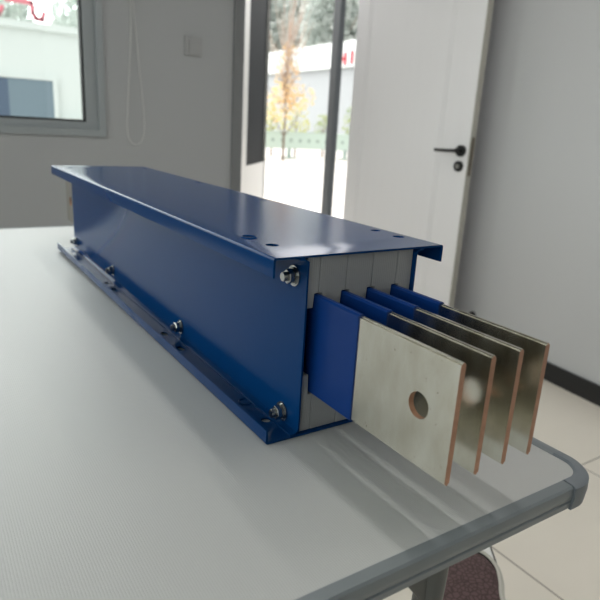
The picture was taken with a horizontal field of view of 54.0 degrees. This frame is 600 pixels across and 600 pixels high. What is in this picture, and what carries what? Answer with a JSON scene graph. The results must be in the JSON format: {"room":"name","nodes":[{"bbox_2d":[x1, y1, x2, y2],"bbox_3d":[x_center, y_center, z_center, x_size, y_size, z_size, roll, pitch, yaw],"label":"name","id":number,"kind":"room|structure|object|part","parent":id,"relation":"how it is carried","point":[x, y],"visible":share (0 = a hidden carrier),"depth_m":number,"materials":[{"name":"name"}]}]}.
{"room":"office","nodes":[
{"label":"office","id":0,"kind":"room"},
{"bbox_2d":[0,0,233,227],"bbox_3d":[-1.104,-1.155,2.487,4.700,2.800,0.080,-7,19,-32],"label":"wall","id":1,"kind":"structure","parent":0,"point":[187,100],"depth_m":2.75,"materials":[{"name":"grey paint"}]},
{"bbox_2d":[0,0,106,136],"bbox_3d":[-1.792,-1.403,1.928,2.203,1.589,0.082,-7,19,-32],"label":"window","id":2,"kind":"structure","parent":1,"relation":"in","point":[89,12],"depth_m":2.59,"materials":[{"name":"grey plastic"}]},
{"bbox_2d":[127,0,144,144],"bbox_3d":[-0.738,-1.400,2.590,0.086,1.393,0.020,-7,19,-32],"label":"blind cord","id":3,"kind":"object","parent":1,"relation":"hanging from","point":[130,0],"visible":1,"depth_m":2.69,"materials":[{"name":"grey plastic"}]},
{"bbox_2d":[185,35,201,56],"bbox_3d":[-0.508,-1.212,2.811,0.086,0.086,0.013,-7,19,-32],"label":"light switch","id":4,"kind":"object","parent":1,"relation":"attached to","point":[193,45],"visible":1,"depth_m":2.81,"materials":[{"name":"grey plastic"}]},
{"bbox_2d":[230,0,244,191],"bbox_3d":[0.004,-0.983,3.231,0.834,2.175,0.014,-7,19,-32],"label":"door frame","id":5,"kind":"structure","parent":1,"relation":"attached to","point":[239,5],"depth_m":2.99,"materials":[{"name":"grey"}]},
{"bbox_2d":[241,0,270,197],"bbox_3d":[-0.300,-1.046,3.540,0.046,2.070,0.859,5,16,6],"label":"door","id":6,"kind":"structure","parent":1,"relation":"in","point":[257,12],"depth_m":3.55,"materials":[{"name":"white"}]},
{"bbox_3d":[-0.268,-1.417,3.548,0.024,1.160,0.586,5,16,6],"label":"dark pane","id":7,"kind":"part","parent":6,"relation":"part of","materials":[{"name":"clear glass"}]},
{"bbox_2d":[343,0,493,306],"bbox_3d":[0.561,-0.868,3.124,0.157,2.048,0.862,-9,20,-37],"label":"door","id":8,"kind":"structure","parent":1,"relation":"in","point":[419,67],"depth_m":3.03,"materials":[{"name":"white paint"}]},
{"bbox_3d":[0.349,-0.944,3.351,0.004,1.870,0.021,-9,20,-37],"label":"raised moulding","id":9,"kind":"part","parent":8,"relation":"part of","materials":[{"name":"white paint"}]},
{"bbox_3d":[0.695,-0.802,2.929,0.004,1.870,0.021,-9,20,-37],"label":"raised moulding","id":10,"kind":"part","parent":8,"relation":"part of","materials":[{"name":"white paint"}]},
{"bbox_3d":[0.726,-0.728,2.857,0.058,0.054,0.151,-9,20,-37],"label":"lever handle","id":11,"kind":"part","parent":8,"relation":"part of","materials":[{"name":"black metal"}]},
{"bbox_2d":[383,380,599,599],"bbox_3d":[0.651,1.128,0.169,4.700,0.100,6.880,-7,19,-32],"label":"floor","id":12,"kind":"structure","parent":0,"point":[557,557],"depth_m":1.62,"materials":[{"name":"beige tile"}]},
{"bbox_2d":[0,225,588,599],"bbox_3d":[-0.458,0.362,1.079,0.766,0.742,1.530,-7,19,-32],"label":"folding table","id":13,"kind":"object","parent":12,"relation":"on","point":[123,476],"visible":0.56,"depth_m":0.52,"materials":[{"name":"grey plastic"}]},
{"bbox_2d":[51,165,549,485],"bbox_3d":[-0.190,-0.083,0.987,0.215,0.200,1.299,-7,19,-32],"label":"busbar trunking","id":14,"kind":"object","parent":13,"relation":"on","point":[302,321],"visible":1,"depth_m":0.61,"materials":[{"name":"blue metal"}]},
{"bbox_3d":[-0.264,-0.081,0.967,0.011,0.185,0.979,-7,19,-32],"label":"panel","id":15,"kind":"part","parent":14,"relation":"part of","materials":[{"name":"blue metal"}]},
{"bbox_3d":[-0.208,-0.006,1.032,0.215,0.016,0.983,-7,19,-32],"label":"plate","id":16,"kind":"part","parent":14,"relation":"part of","materials":[{"name":"blue metal"}]},
{"bbox_3d":[-0.203,-0.174,0.991,0.215,0.019,1.002,-7,19,-32],"label":"plate","id":17,"kind":"part","parent":14,"relation":"part of","materials":[{"name":"blue metal"}]},
{"bbox_2d":[277,403,284,419],"bbox_3d":[-0.021,0.118,0.624,0.002,0.017,0.017,-7,19,-32],"label":"washer","id":18,"kind":"object","parent":14,"relation":"in","point":[280,406],"depth_m":0.62,"materials":[{"name":"metal"}]},
{"bbox_2d":[277,401,287,420],"bbox_3d":[-0.019,0.118,0.625,0.002,0.021,0.021,-7,19,-32],"label":"washer","id":19,"kind":"object","parent":14,"relation":"in","point":[282,406],"depth_m":0.62,"materials":[{"name":"metal"}]},
{"bbox_2d":[290,267,297,284],"bbox_3d":[-0.007,-0.024,0.574,0.002,0.017,0.017,-7,19,-32],"label":"washer","id":20,"kind":"object","parent":14,"relation":"in","point":[293,270],"depth_m":0.57,"materials":[{"name":"metal"}]},
{"bbox_2d":[289,265,300,285],"bbox_3d":[-0.006,-0.024,0.575,0.002,0.021,0.021,-7,19,-32],"label":"washer","id":21,"kind":"object","parent":14,"relation":"in","point":[294,270],"depth_m":0.57,"materials":[{"name":"metal"}]},
{"bbox_3d":[-0.140,-0.097,1.045,0.011,0.185,0.979,-7,19,-32],"label":"panel","id":22,"kind":"part","parent":14,"relation":"part of","materials":[{"name":"blue metal"}]},
{"bbox_3d":[0.098,0.530,0.631,0.028,0.707,0.058,-7,19,-32],"label":"leg","id":23,"kind":"part","parent":13,"relation":"part of","materials":[{"name":"grey metal"}]},
{"bbox_2d":[443,550,505,599],"bbox_3d":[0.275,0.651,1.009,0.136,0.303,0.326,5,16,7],"label":"chair","id":24,"kind":"object","parent":12,"relation":"on","point":[478,576],"visible":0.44,"depth_m":1.03,"materials":[{"name":"brown fabric"}]},
{"bbox_2d":[483,546,496,562],"bbox_3d":[0.345,0.616,1.331,0.131,0.201,0.180,4,16,3],"label":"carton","id":25,"kind":"object","parent":12,"relation":"on","point":[488,550],"visible":0.02,"depth_m":1.26,"materials":[{"name":"white"}]},
{"bbox_2d":[454,0,599,384],"bbox_3d":[2.115,-0.459,0.709,0.149,2.800,6.663,-5,18,-26],"label":"wall","id":26,"kind":"structure","parent":0,"point":[529,264],"depth_m":2.65,"materials":[{"name":"paint"}]},
{"bbox_2d":[544,362,599,406],"bbox_3d":[1.974,0.853,1.044,0.012,0.083,6.647,-5,18,-26],"label":"baseboard","id":27,"kind":"structure","parent":26,"relation":"attached to","point":[573,383],"depth_m":2.57,"materials":[{"name":"black"}]},
{"label":"outside","id":28,"kind":"structure","parent":0,"visible":0},
{"bbox_2d":[264,148,347,218],"bbox_3d":[-8.197,-13.209,48.482,120.000,0.150,87.520,-7,19,-32],"label":"ground","id":29,"kind":"structure","parent":28,"point":[298,182],"depth_m":14.61,"materials":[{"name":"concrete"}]},
{"bbox_2d":[0,0,36,22],"bbox_3d":[-13.459,-11.680,26.442,3.315,8.633,4.322,-7,19,-32],"label":"tree","id":30,"kind":"object","parent":29,"relation":"on","point":[14,10],"visible":0.2,"depth_m":25.78,"materials":[{"name":"green plant"}]},
{"bbox_2d":[0,18,81,119],"bbox_3d":[-13.356,-4.239,11.091,17.900,2.905,7.720,-7,19,-32],"label":"building","id":31,"kind":"structure","parent":29,"relation":"on","point":[40,64],"depth_m":11.76,"materials":[{"name":"white paint"}]},
{"bbox_2d":[0,4,3,15],"bbox_3d":[-5.920,-5.751,10.961,0.714,0.779,0.080,-7,19,-32],"label":"sign letter","id":32,"kind":"object","parent":31,"relation":"on","point":[1,5],"visible":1,"depth_m":11.16,"materials":[{"name":"pink"}]},
{"bbox_3d":[-6.175,-3.410,11.520,0.950,1.850,0.050,-7,19,-32],"label":"shutter door","id":33,"kind":"part","parent":31,"relation":"part of","materials":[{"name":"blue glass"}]},
{"bbox_2d":[4,0,45,22],"bbox_3d":[-5.320,-5.831,11.339,0.772,0.804,0.080,-7,19,-32],"label":"sign letter","id":34,"kind":"object","parent":31,"relation":"on","point":[30,3],"visible":1,"depth_m":11.44,"materials":[{"name":"pink"}]},
{"bbox_3d":[-5.426,-3.520,11.988,0.830,1.880,0.050,-7,19,-32],"label":"shutter door","id":35,"kind":"part","parent":31,"relation":"part of","materials":[{"name":"blue metal"}]},
{"bbox_2d":[48,0,77,27],"bbox_3d":[-8.998,-10.415,24.831,3.281,7.580,4.243,-7,19,-32],"label":"tree","id":36,"kind":"object","parent":29,"relation":"on","point":[70,20],"visible":0.12,"depth_m":23.62,"materials":[{"name":"green plant"}]},
{"bbox_2d":[266,106,283,155],"bbox_3d":[-1.206,-7.245,25.222,1.267,2.115,1.026,-7,19,-32],"label":"shrub","id":37,"kind":"object","parent":29,"relation":"on","point":[271,118],"visible":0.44,"depth_m":25.14,"materials":[{"name":"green plant"}]},
{"bbox_3d":[-1.222,-7.086,25.300,0.609,1.764,0.617,11,18,25],"label":"stem","id":38,"kind":"part","parent":37,"relation":"part of","materials":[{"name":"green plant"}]},
{"bbox_2d":[269,0,299,51],"bbox_3d":[-5.087,-28.415,65.266,11.082,20.023,6.833,-7,19,-32],"label":"tree","id":39,"kind":"object","parent":29,"relation":"on","point":[279,4],"visible":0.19,"depth_m":64.22,"materials":[{"name":"green plant"}]},
{"bbox_2d":[267,0,315,160],"bbox_3d":[-0.521,-8.322,21.799,1.994,6.159,2.154,11,18,25],"label":"tree","id":40,"kind":"object","parent":29,"relation":"on","point":[289,49],"visible":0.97,"depth_m":21.67,"materials":[{"name":"orange plant"}]},
{"bbox_2d":[282,105,309,156],"bbox_3d":[-0.173,-7.565,26.200,1.254,2.295,1.250,-7,19,-32],"label":"shrub","id":41,"kind":"object","parent":29,"relation":"on","point":[301,109],"visible":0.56,"depth_m":26.12,"materials":[{"name":"green plant"}]},
{"bbox_3d":[-0.185,-7.451,26.284,0.742,2.028,0.639,4,16,3],"label":"stem","id":42,"kind":"part","parent":41,"relation":"part of","materials":[{"name":"brown plant"}]},
{"bbox_2d":[274,0,325,47],"bbox_3d":[-2.014,-40.368,93.485,15.644,27.560,9.838,-7,19,-32],"label":"tree","id":43,"kind":"object","parent":29,"relation":"on","point":[297,1],"visible":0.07,"depth_m":89.98,"materials":[{"name":"green plant"}]},
{"bbox_2d":[266,130,348,159],"bbox_3d":[-0.444,-6.423,24.393,18.000,1.080,0.240,-7,19,-32],"label":"railing","id":44,"kind":"object","parent":29,"relation":"on","point":[293,140],"visible":0.11,"depth_m":24.63,"materials":[{"name":"grey paint"}]},
{"bbox_3d":[-0.416,-6.912,24.251,18.000,0.060,0.120,-7,19,-32],"label":"rail","id":45,"kind":"part","parent":44,"relation":"part of","materials":[{"name":"metal"}]},
{"bbox_3d":[-0.435,-6.586,24.345,18.000,0.620,0.060,-7,19,-32],"label":"panel","id":46,"kind":"part","parent":44,"relation":"part of","materials":[{"name":"green paint"}]},
{"bbox_2d":[266,40,355,151],"bbox_3d":[5.019,-13.482,40.124,8.200,6.450,29.400,-7,19,-32],"label":"building","id":47,"kind":"structure","parent":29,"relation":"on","point":[314,72],"depth_m":39.04,"materials":[{"name":"grey"}]},
{"bbox_2d":[342,52,346,64],"bbox_3d":[2.584,-14.702,35.899,0.080,0.749,0.719,-7,19,-32],"label":"sign letter","id":48,"kind":"object","parent":47,"relation":"attached to","point":[345,53],"visible":0.52,"depth_m":35.64,"materials":[{"name":"red"}]},
{"bbox_2d":[350,50,353,63],"bbox_3d":[3.091,-14.494,35.138,0.080,0.749,0.161,-7,19,-32],"label":"sign letter","id":49,"kind":"object","parent":47,"relation":"attached to","point":[352,51],"visible":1,"depth_m":35.11,"materials":[{"name":"red"}]},
{"bbox_2d":[313,114,326,156],"bbox_3d":[1.073,-7.562,27.055,0.994,1.948,1.050,-2,17,-19],"label":"shrub","id":50,"kind":"object","parent":29,"relation":"on","point":[323,117],"visible":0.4,"depth_m":26.91,"materials":[{"name":"green plant"}]},
{"bbox_3d":[1.079,-7.513,27.060,0.648,1.852,0.631,-3,17,-20],"label":"stem","id":51,"kind":"part","parent":50,"relation":"part of","materials":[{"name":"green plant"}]},
{"bbox_2d":[299,0,358,47],"bbox_3d":[4.581,-29.578,71.384,11.137,19.895,6.924,-7,19,-32],"label":"tree","id":52,"kind":"object","parent":29,"relation":"on","point":[321,32],"visible":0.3,"depth_m":68.14,"materials":[{"name":"green plant"}]},
{"bbox_2d":[321,0,345,215],"bbox_3d":[0.222,-1.353,3.783,0.039,2.900,0.070,-7,19,-32],"label":"post","id":53,"kind":"object","parent":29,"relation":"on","point":[339,5],"visible":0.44,"depth_m":3.79,"materials":[{"name":"grey metal"}]},
{"bbox_2d":[342,107,350,133],"bbox_3d":[2.535,-7.993,27.880,1.149,2.472,1.026,-7,19,-32],"label":"shrub","id":54,"kind":"object","parent":29,"relation":"on","point":[348,120],"visible":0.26,"depth_m":27.70,"materials":[{"name":"green plant"}]}
]}

